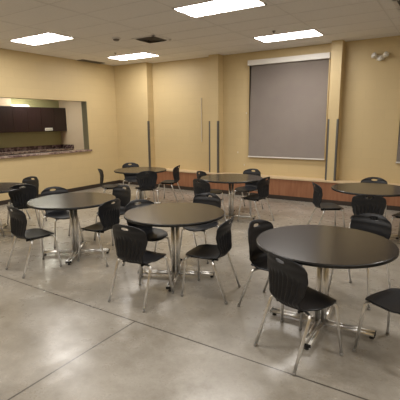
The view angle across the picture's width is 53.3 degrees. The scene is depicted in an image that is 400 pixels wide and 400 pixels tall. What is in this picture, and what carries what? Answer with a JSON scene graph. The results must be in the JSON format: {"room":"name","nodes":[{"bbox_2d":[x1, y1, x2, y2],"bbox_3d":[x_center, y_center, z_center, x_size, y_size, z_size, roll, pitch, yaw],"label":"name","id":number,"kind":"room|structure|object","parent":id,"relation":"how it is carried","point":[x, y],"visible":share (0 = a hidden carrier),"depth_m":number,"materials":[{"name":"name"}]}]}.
{"room":"eatery","nodes":[
{"label":"eatery","id":0,"kind":"room"},
{"bbox_2d":[0,98,61,147],"bbox_3d":[-6.727,-1.608,10.870,0.200,2.750,7.000,6,13,32],"label":"wall","id":1,"kind":"structure","parent":0,"point":[16,139],"depth_m":12.71,"materials":[{"name":"beige paint"}]},
{"bbox_2d":[0,98,10,105],"bbox_3d":[-6.395,-2.764,10.681,0.340,0.415,2.630,6,13,32],"label":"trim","id":2,"kind":"structure","parent":1,"relation":"attached to","point":[3,101],"depth_m":11.55,"materials":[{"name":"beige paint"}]},
{"bbox_2d":[0,106,13,132],"bbox_3d":[-5.934,-2.321,11.500,0.329,0.760,0.962,6,13,32],"label":"upper cabinet","id":3,"kind":"object","parent":1,"relation":"attached to","point":[6,116],"visible":1,"depth_m":11.64,"materials":[{"name":"brown wood"}]},
{"bbox_2d":[12,106,41,131],"bbox_3d":[-5.415,-2.481,12.297,0.329,0.760,0.962,6,13,32],"label":"upper cabinet","id":4,"kind":"object","parent":1,"relation":"attached to","point":[25,119],"visible":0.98,"depth_m":12.19,"materials":[{"name":"brown wood"}]},
{"bbox_2d":[11,105,29,106],"bbox_3d":[-5.488,-2.855,12.087,0.100,0.054,0.680,6,13,32],"label":"fluorescent fixture","id":5,"kind":"object","parent":4,"relation":"on","point":[11,105],"visible":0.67,"depth_m":12.12,"materials":[{"name":"white plastic"}]},
{"bbox_2d":[40,107,66,131],"bbox_3d":[-4.894,-2.641,13.094,0.329,0.760,0.962,6,13,32],"label":"upper cabinet","id":6,"kind":"object","parent":1,"relation":"attached to","point":[55,118],"visible":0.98,"depth_m":12.99,"materials":[{"name":"brown wood"}]},
{"bbox_2d":[0,48,118,200],"bbox_3d":[-5.938,-1.181,6.808,0.200,3.444,13.000,6,13,32],"label":"wall","id":7,"kind":"structure","parent":0,"point":[23,75],"depth_m":10.37,"materials":[{"name":"beige paint"}]},
{"bbox_2d":[0,149,91,158],"bbox_3d":[-4.118,-1.103,9.716,0.315,0.046,3.640,6,13,32],"label":"countertop","id":8,"kind":"structure","parent":7,"relation":"attached to","point":[80,150],"depth_m":9.85,"materials":[{"name":"stone"}]},
{"bbox_2d":[0,180,119,204],"bbox_3d":[-5.903,0.492,6.961,0.014,0.100,12.736,6,13,32],"label":"baseboard","id":9,"kind":"structure","parent":7,"relation":"attached to","point":[3,202],"depth_m":11.05,"materials":[{"name":"brown plastic"}]},
{"bbox_2d":[81,101,88,148],"bbox_3d":[-3.175,-2.057,11.039,0.199,1.302,0.012,6,13,32],"label":"trim","id":10,"kind":"structure","parent":7,"relation":"attached to","point":[83,104],"depth_m":11.03,"materials":[{"name":"beige paint"}]},
{"bbox_2d":[0,183,399,399],"bbox_3d":[-1.793,1.032,4.548,16.000,0.120,13.400,6,13,32],"label":"floor","id":11,"kind":"structure","parent":0,"point":[62,338],"depth_m":3.58,"materials":[{"name":"concrete"}]},
{"bbox_2d":[0,182,24,231],"bbox_3d":[-3.460,0.179,6.651,1.162,0.785,1.162,-1,11,-4],"label":"round table","id":12,"kind":"object","parent":11,"relation":"on","point":[4,186],"visible":0.67,"depth_m":6.69,"materials":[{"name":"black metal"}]},
{"bbox_2d":[8,184,41,236],"bbox_3d":[-2.989,0.121,6.778,0.483,0.842,0.532,-6,12,-25],"label":"chair","id":13,"kind":"object","parent":11,"relation":"on","point":[19,199],"visible":0.72,"depth_m":6.57,"materials":[{"name":"black plastic"}]},
{"bbox_2d":[7,176,46,223],"bbox_3d":[-3.232,0.009,7.368,0.483,0.842,0.532,5,12,26],"label":"chair","id":14,"kind":"object","parent":11,"relation":"on","point":[27,180],"visible":0.44,"depth_m":7.46,"materials":[{"name":"black plastic"}]},
{"bbox_2d":[5,206,61,278],"bbox_3d":[-2.117,0.455,5.010,0.483,0.842,0.532,9,14,40],"label":"chair","id":15,"kind":"object","parent":11,"relation":"on","point":[18,221],"visible":1,"depth_m":4.84,"materials":[{"name":"black plastic"}]},
{"bbox_2d":[0,150,66,155],"bbox_3d":[-5.990,-0.812,11.444,0.578,0.954,5.460,6,13,32],"label":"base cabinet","id":16,"kind":"object","parent":11,"relation":"on","point":[60,150],"visible":0.12,"depth_m":12.31,"materials":[{"name":"brown wood"}]},
{"bbox_2d":[0,144,73,154],"bbox_3d":[-5.979,-1.358,11.327,0.619,0.160,5.479,6,13,32],"label":"countertop","id":17,"kind":"structure","parent":16,"relation":"on","point":[44,148],"depth_m":12.64,"materials":[{"name":"stone"}]},
{"bbox_2d":[41,186,83,248],"bbox_3d":[-2.146,0.238,6.133,0.483,0.842,0.532,-11,15,-42],"label":"chair","id":18,"kind":"object","parent":11,"relation":"on","point":[65,214],"visible":0.55,"depth_m":6.14,"materials":[{"name":"black plastic"}]},
{"bbox_2d":[27,192,115,264],"bbox_3d":[-1.743,0.377,5.544,1.162,0.785,1.162,-1,11,-4],"label":"round table","id":19,"kind":"object","parent":11,"relation":"on","point":[75,201],"visible":0.88,"depth_m":5.48,"materials":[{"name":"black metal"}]},
{"bbox_2d":[77,198,119,266],"bbox_3d":[-1.312,0.383,5.339,0.532,0.842,0.483,5,12,26],"label":"chair","id":20,"kind":"object","parent":11,"relation":"on","point":[108,213],"visible":0.89,"depth_m":5.18,"materials":[{"name":"black plastic"}]},
{"bbox_2d":[98,169,118,207],"bbox_3d":[-1.973,-0.272,8.747,0.532,0.842,0.483,-2,11,-8],"label":"chair","id":21,"kind":"object","parent":11,"relation":"on","point":[109,186],"visible":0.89,"depth_m":8.77,"materials":[{"name":"black plastic"}]},
{"bbox_2d":[94,185,130,245],"bbox_3d":[-1.333,0.208,6.242,0.483,0.842,0.532,8,14,39],"label":"chair","id":22,"kind":"object","parent":11,"relation":"on","point":[124,195],"visible":0.56,"depth_m":6.33,"materials":[{"name":"black plastic"}]},
{"bbox_2d":[122,162,145,197],"bbox_3d":[-1.648,-0.485,9.829,0.483,0.842,0.532,-6,12,-27],"label":"chair","id":23,"kind":"object","parent":11,"relation":"on","point":[128,177],"visible":0.59,"depth_m":9.92,"materials":[{"name":"black plastic"}]},
{"bbox_2d":[114,167,166,204],"bbox_3d":[-1.325,-0.292,8.972,1.162,0.785,1.162,2,11,12],"label":"round table","id":24,"kind":"object","parent":11,"relation":"on","point":[131,170],"visible":0.64,"depth_m":8.91,"materials":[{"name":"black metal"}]},
{"bbox_2d":[108,224,173,312],"bbox_3d":[-0.616,0.613,4.120,0.483,0.842,0.532,6,13,31],"label":"chair","id":25,"kind":"object","parent":11,"relation":"on","point":[130,245],"visible":1,"depth_m":3.92,"materials":[{"name":"black plastic"}]},
{"bbox_2d":[122,199,171,276],"bbox_3d":[-0.662,0.443,5.001,0.483,0.842,0.532,-8,14,-35],"label":"chair","id":26,"kind":"object","parent":11,"relation":"on","point":[153,234],"visible":0.4,"depth_m":5.04,"materials":[{"name":"black plastic"}]},
{"bbox_2d":[135,171,158,204],"bbox_3d":[-1.139,-0.225,8.467,0.483,0.842,0.532,-4,11,-15],"label":"chair","id":27,"kind":"object","parent":11,"relation":"on","point":[146,182],"visible":0.96,"depth_m":8.26,"materials":[{"name":"black plastic"}]},
{"bbox_2d":[157,165,183,201],"bbox_3d":[-0.699,-0.403,9.359,0.532,0.842,0.483,2,11,15],"label":"chair","id":28,"kind":"object","parent":11,"relation":"on","point":[176,177],"visible":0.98,"depth_m":9.24,"materials":[{"name":"black plastic"}]},
{"bbox_2d":[124,202,224,291],"bbox_3d":[-0.290,0.526,4.704,1.162,0.785,1.162,1,11,6],"label":"round table","id":29,"kind":"object","parent":11,"relation":"on","point":[174,215],"visible":0.88,"depth_m":4.63,"materials":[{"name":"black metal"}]},
{"bbox_2d":[180,193,220,263],"bbox_3d":[0.022,0.354,5.424,0.483,0.842,0.532,6,13,29],"label":"chair","id":30,"kind":"object","parent":11,"relation":"on","point":[201,198],"visible":0.45,"depth_m":5.44,"materials":[{"name":"black plastic"}]},
{"bbox_2d":[193,179,225,220],"bbox_3d":[0.139,0.013,7.171,0.532,0.842,0.483,-11,15,-42],"label":"chair","id":31,"kind":"object","parent":11,"relation":"on","point":[203,186],"visible":0.5,"depth_m":6.97,"materials":[{"name":"black plastic"}]},
{"bbox_2d":[196,171,223,201],"bbox_3d":[0.180,-0.152,8.023,0.532,0.842,0.483,5,12,26],"label":"chair","id":32,"kind":"object","parent":11,"relation":"on","point":[215,191],"visible":0.43,"depth_m":8.07,"materials":[{"name":"black plastic"}]},
{"bbox_2d":[181,216,240,303],"bbox_3d":[0.116,0.580,4.253,0.532,0.842,0.483,4,12,23],"label":"chair","id":33,"kind":"object","parent":11,"relation":"on","point":[212,252],"visible":1,"depth_m":4.15,"materials":[{"name":"black plastic"}]},
{"bbox_2d":[200,174,261,222],"bbox_3d":[0.592,-0.037,7.559,1.162,0.785,1.162,2,11,12],"label":"round table","id":34,"kind":"object","parent":11,"relation":"on","point":[229,179],"visible":0.77,"depth_m":7.50,"materials":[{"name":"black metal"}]},
{"bbox_2d":[234,168,263,212],"bbox_3d":[0.988,-0.212,8.288,0.483,0.842,0.532,8,14,39],"label":"chair","id":35,"kind":"object","parent":11,"relation":"on","point":[248,187],"visible":0.63,"depth_m":8.35,"materials":[{"name":"black plastic"}]},
{"bbox_2d":[237,177,273,221],"bbox_3d":[1.029,-0.025,7.325,0.532,0.842,0.483,8,14,38],"label":"chair","id":36,"kind":"object","parent":11,"relation":"on","point":[263,184],"visible":0.98,"depth_m":7.18,"materials":[{"name":"black plastic"}]},
{"bbox_2d":[237,219,302,322],"bbox_3d":[0.720,0.643,3.896,0.532,0.842,0.483,9,15,42],"label":"chair","id":37,"kind":"object","parent":11,"relation":"on","point":[258,258],"visible":0.57,"depth_m":3.93,"materials":[{"name":"black plastic"}]},
{"bbox_2d":[254,252,342,375],"bbox_3d":[0.782,0.793,3.121,0.532,0.842,0.483,-7,13,-29],"label":"chair","id":38,"kind":"object","parent":11,"relation":"on","point":[288,280],"visible":1,"depth_m":2.97,"materials":[{"name":"black plastic"}]},
{"bbox_2d":[307,182,344,226],"bbox_3d":[2.056,0.127,6.489,0.532,0.842,0.483,-1,11,0],"label":"chair","id":39,"kind":"object","parent":11,"relation":"on","point":[317,194],"visible":0.96,"depth_m":6.37,"materials":[{"name":"black plastic"}]},
{"bbox_2d":[256,225,398,349],"bbox_3d":[1.076,0.744,3.510,1.162,0.785,1.162,6,13,30],"label":"round table","id":40,"kind":"object","parent":11,"relation":"on","point":[323,247],"visible":0.88,"depth_m":3.38,"materials":[{"name":"laminate"}]},
{"bbox_2d":[328,213,391,309],"bbox_3d":[1.667,0.591,4.119,0.532,0.842,0.483,-10,15,-41],"label":"chair","id":41,"kind":"object","parent":11,"relation":"on","point":[382,227],"visible":0.36,"depth_m":4.16,"materials":[{"name":"black plastic"}]},
{"bbox_2d":[331,183,399,238],"bbox_3d":[2.637,0.204,6.213,1.162,0.785,1.162,2,11,12],"label":"round table","id":42,"kind":"object","parent":11,"relation":"on","point":[383,190],"visible":0.55,"depth_m":6.09,"materials":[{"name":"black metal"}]},
{"bbox_2d":[349,194,385,227],"bbox_3d":[2.349,0.298,5.592,0.483,0.842,0.532,4,12,24],"label":"chair","id":43,"kind":"object","parent":11,"relation":"on","point":[360,204],"visible":0.55,"depth_m":5.36,"materials":[{"name":"black plastic"}]},
{"bbox_2d":[360,177,387,217],"bbox_3d":[2.938,0.055,6.815,0.483,0.842,0.532,5,12,26],"label":"chair","id":44,"kind":"object","parent":11,"relation":"on","point":[366,180],"visible":0.12,"depth_m":6.92,"materials":[{"name":"black plastic"}]},
{"bbox_2d":[352,288,399,351],"bbox_3d":[1.549,0.805,3.022,0.483,0.842,0.532,-8,13,-32],"label":"chair","id":45,"kind":"object","parent":11,"relation":"on","point":[388,299],"visible":1,"depth_m":3.12,"materials":[{"name":"black plastic"}]},
{"bbox_2d":[390,212,399,238],"bbox_3d":[3.080,0.253,5.787,0.483,0.842,0.532,-11,15,-42],"label":"chair","id":46,"kind":"object","parent":11,"relation":"on","point":[397,215],"visible":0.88,"depth_m":5.86,"materials":[{"name":"black plastic"}]},
{"bbox_2d":[0,0,399,65],"bbox_3d":[-0.564,-2.315,3.075,13.000,0.100,13.400,6,13,32],"label":"ceiling","id":47,"kind":"structure","parent":0,"point":[46,13],"depth_m":6.87,"materials":[{"name":"tile"}]},
{"bbox_2d":[9,32,74,44],"bbox_3d":[-3.111,-3.151,7.823,1.220,0.017,0.610,6,13,32],"label":"recessed light","id":48,"kind":"object","parent":47,"relation":"in","point":[43,38],"visible":1,"depth_m":7.78,"materials":[{"name":"white plastic"}]},
{"bbox_2d":[77,59,102,63],"bbox_3d":[-2.917,-3.716,10.709,0.230,0.011,0.780,6,13,32],"label":"ceiling vent","id":49,"kind":"object","parent":47,"relation":"in","point":[83,60],"visible":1,"depth_m":10.66,"materials":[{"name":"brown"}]},
{"bbox_2d":[107,52,159,59],"bbox_3d":[-1.665,-3.578,9.948,1.220,0.017,0.610,6,13,32],"label":"recessed light","id":50,"kind":"object","parent":47,"relation":"in","point":[142,54],"visible":1,"depth_m":9.89,"materials":[{"name":"white plastic"}]},
{"bbox_2d":[131,35,169,42],"bbox_3d":[-0.968,-3.187,7.933,0.560,0.031,0.560,6,13,32],"label":"ceiling vent","id":51,"kind":"object","parent":47,"relation":"in","point":[151,38],"visible":1,"depth_m":7.84,"materials":[{"name":"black metal"}]},
{"bbox_2d":[0,0,399,65],"bbox_3d":[-0.564,-2.265,3.084,12.600,0.004,13.000,6,13,32],"label":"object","id":52,"kind":"structure","parent":47,"relation":"attached to","point":[34,0],"depth_m":6.99,"materials":[{"name":"silver metal"}]},
{"bbox_2d":[172,0,266,17],"bbox_3d":[0.273,-2.779,5.735,1.220,0.017,0.610,6,13,32],"label":"recessed light","id":53,"kind":"object","parent":47,"relation":"in","point":[211,7],"visible":1,"depth_m":5.73,"materials":[{"name":"white plastic"}]},
{"bbox_2d":[253,29,323,42],"bbox_3d":[1.719,-3.190,7.776,1.220,0.017,0.610,6,13,32],"label":"recessed light","id":54,"kind":"object","parent":47,"relation":"in","point":[306,33],"visible":1,"depth_m":7.73,"materials":[{"name":"white plastic"}]},
{"bbox_2d":[392,0,399,9],"bbox_3d":[3.066,-2.772,5.591,0.600,0.031,0.600,6,13,32],"label":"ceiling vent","id":55,"kind":"object","parent":47,"relation":"in","point":[396,2],"visible":1,"depth_m":5.66,"materials":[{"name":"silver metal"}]},
{"bbox_2d":[59,36,399,183],"bbox_3d":[1.656,-1.819,9.704,15.800,3.444,0.220,6,13,32],"label":"wall","id":56,"kind":"structure","parent":0,"point":[371,87],"depth_m":9.67,"materials":[{"name":"beige paint"}]},
{"bbox_2d":[114,62,154,179],"bbox_3d":[-1.905,-2.170,11.697,1.220,3.444,0.250,6,13,32],"label":"column","id":57,"kind":"structure","parent":56,"relation":"attached to","point":[133,82],"depth_m":11.50,"materials":[{"name":"beige paint"}]},
{"bbox_2d":[147,121,150,166],"bbox_3d":[-1.450,-1.375,11.440,0.040,1.748,0.060,6,13,32],"label":"guard","id":58,"kind":"object","parent":56,"relation":"attached to","point":[148,122],"visible":0.64,"depth_m":11.38,"materials":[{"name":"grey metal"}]},
{"bbox_2d":[189,98,201,141],"bbox_3d":[-0.124,-2.136,10.680,0.405,1.150,0.022,6,13,32],"label":"access panel","id":59,"kind":"object","parent":56,"relation":"attached to","point":[195,105],"visible":1,"depth_m":10.68,"materials":[{"name":"beige paint"}]},
{"bbox_2d":[209,121,209,171],"bbox_3d":[0.264,-1.374,10.322,0.040,1.318,0.060,6,13,32],"label":"guard","id":60,"kind":"object","parent":56,"relation":"attached to","point":[209,121],"visible":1,"depth_m":10.30,"materials":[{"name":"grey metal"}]},
{"bbox_2d":[209,54,222,172],"bbox_3d":[0.409,-2.165,10.188,0.270,2.924,0.250,6,13,32],"label":"column","id":61,"kind":"structure","parent":56,"relation":"attached to","point":[215,60],"depth_m":10.06,"materials":[{"name":"beige paint"}]},
{"bbox_2d":[217,121,218,172],"bbox_3d":[0.464,-1.351,10.196,0.040,1.318,0.060,6,13,32],"label":"guard","id":62,"kind":"object","parent":56,"relation":"attached to","point":[217,121],"visible":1,"depth_m":10.17,"materials":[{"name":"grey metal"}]},
{"bbox_2d":[120,180,399,210],"bbox_3d":[2.894,0.013,8.981,12.600,0.100,0.288,6,13,32],"label":"baseboard","id":63,"kind":"structure","parent":56,"relation":"attached to","point":[344,203],"depth_m":9.41,"materials":[{"name":"brown plastic"}]},
{"bbox_2d":[156,171,399,205],"bbox_3d":[3.407,-0.164,8.613,11.379,0.387,0.285,6,13,32],"label":"trim","id":64,"kind":"structure","parent":56,"relation":"attached to","point":[295,188],"depth_m":9.28,"materials":[{"name":"brown wood"}]},
{"bbox_2d":[166,168,399,185],"bbox_3d":[3.398,-0.370,8.562,11.379,0.038,0.310,6,13,32],"label":"trim","id":65,"kind":"structure","parent":56,"relation":"attached to","point":[168,169],"depth_m":9.30,"materials":[{"name":"brown wood"}]},
{"bbox_2d":[248,52,330,159],"bbox_3d":[1.991,-2.113,9.245,1.935,2.300,0.119,6,13,32],"label":"roller shade","id":66,"kind":"object","parent":56,"relation":"attached to","point":[288,99],"visible":0.98,"depth_m":9.20,"materials":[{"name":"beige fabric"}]},
{"bbox_2d":[325,119,329,179],"bbox_3d":[2.790,-1.095,8.729,0.040,1.328,0.060,6,13,32],"label":"guard","id":67,"kind":"object","parent":56,"relation":"attached to","point":[328,119],"visible":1,"depth_m":8.70,"materials":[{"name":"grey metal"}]},
{"bbox_2d":[333,119,338,180],"bbox_3d":[2.950,-1.077,8.629,0.040,1.328,0.060,6,13,32],"label":"guard","id":68,"kind":"object","parent":56,"relation":"attached to","point":[337,122],"visible":1,"depth_m":8.60,"materials":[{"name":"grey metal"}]},
{"bbox_2d":[327,40,345,180],"bbox_3d":[2.916,-1.883,8.609,0.221,2.924,0.250,6,13,32],"label":"column","id":69,"kind":"structure","parent":56,"relation":"attached to","point":[338,46],"depth_m":8.46,"materials":[{"name":"beige paint"}]},
{"bbox_2d":[371,51,388,60],"bbox_3d":[3.622,-2.886,8.016,0.340,0.175,0.135,6,13,32],"label":"emergency light","id":70,"kind":"object","parent":56,"relation":"attached to","point":[374,55],"visible":1,"depth_m":8.01,"materials":[{"name":"beige plastic"}]},
{"bbox_2d":[395,110,399,162],"bbox_3d":[4.833,-1.793,7.454,1.985,2.300,0.119,6,13,32],"label":"roller shade","id":71,"kind":"object","parent":56,"relation":"attached to","point":[397,159],"visible":1,"depth_m":8.12,"materials":[{"name":"beige fabric"}]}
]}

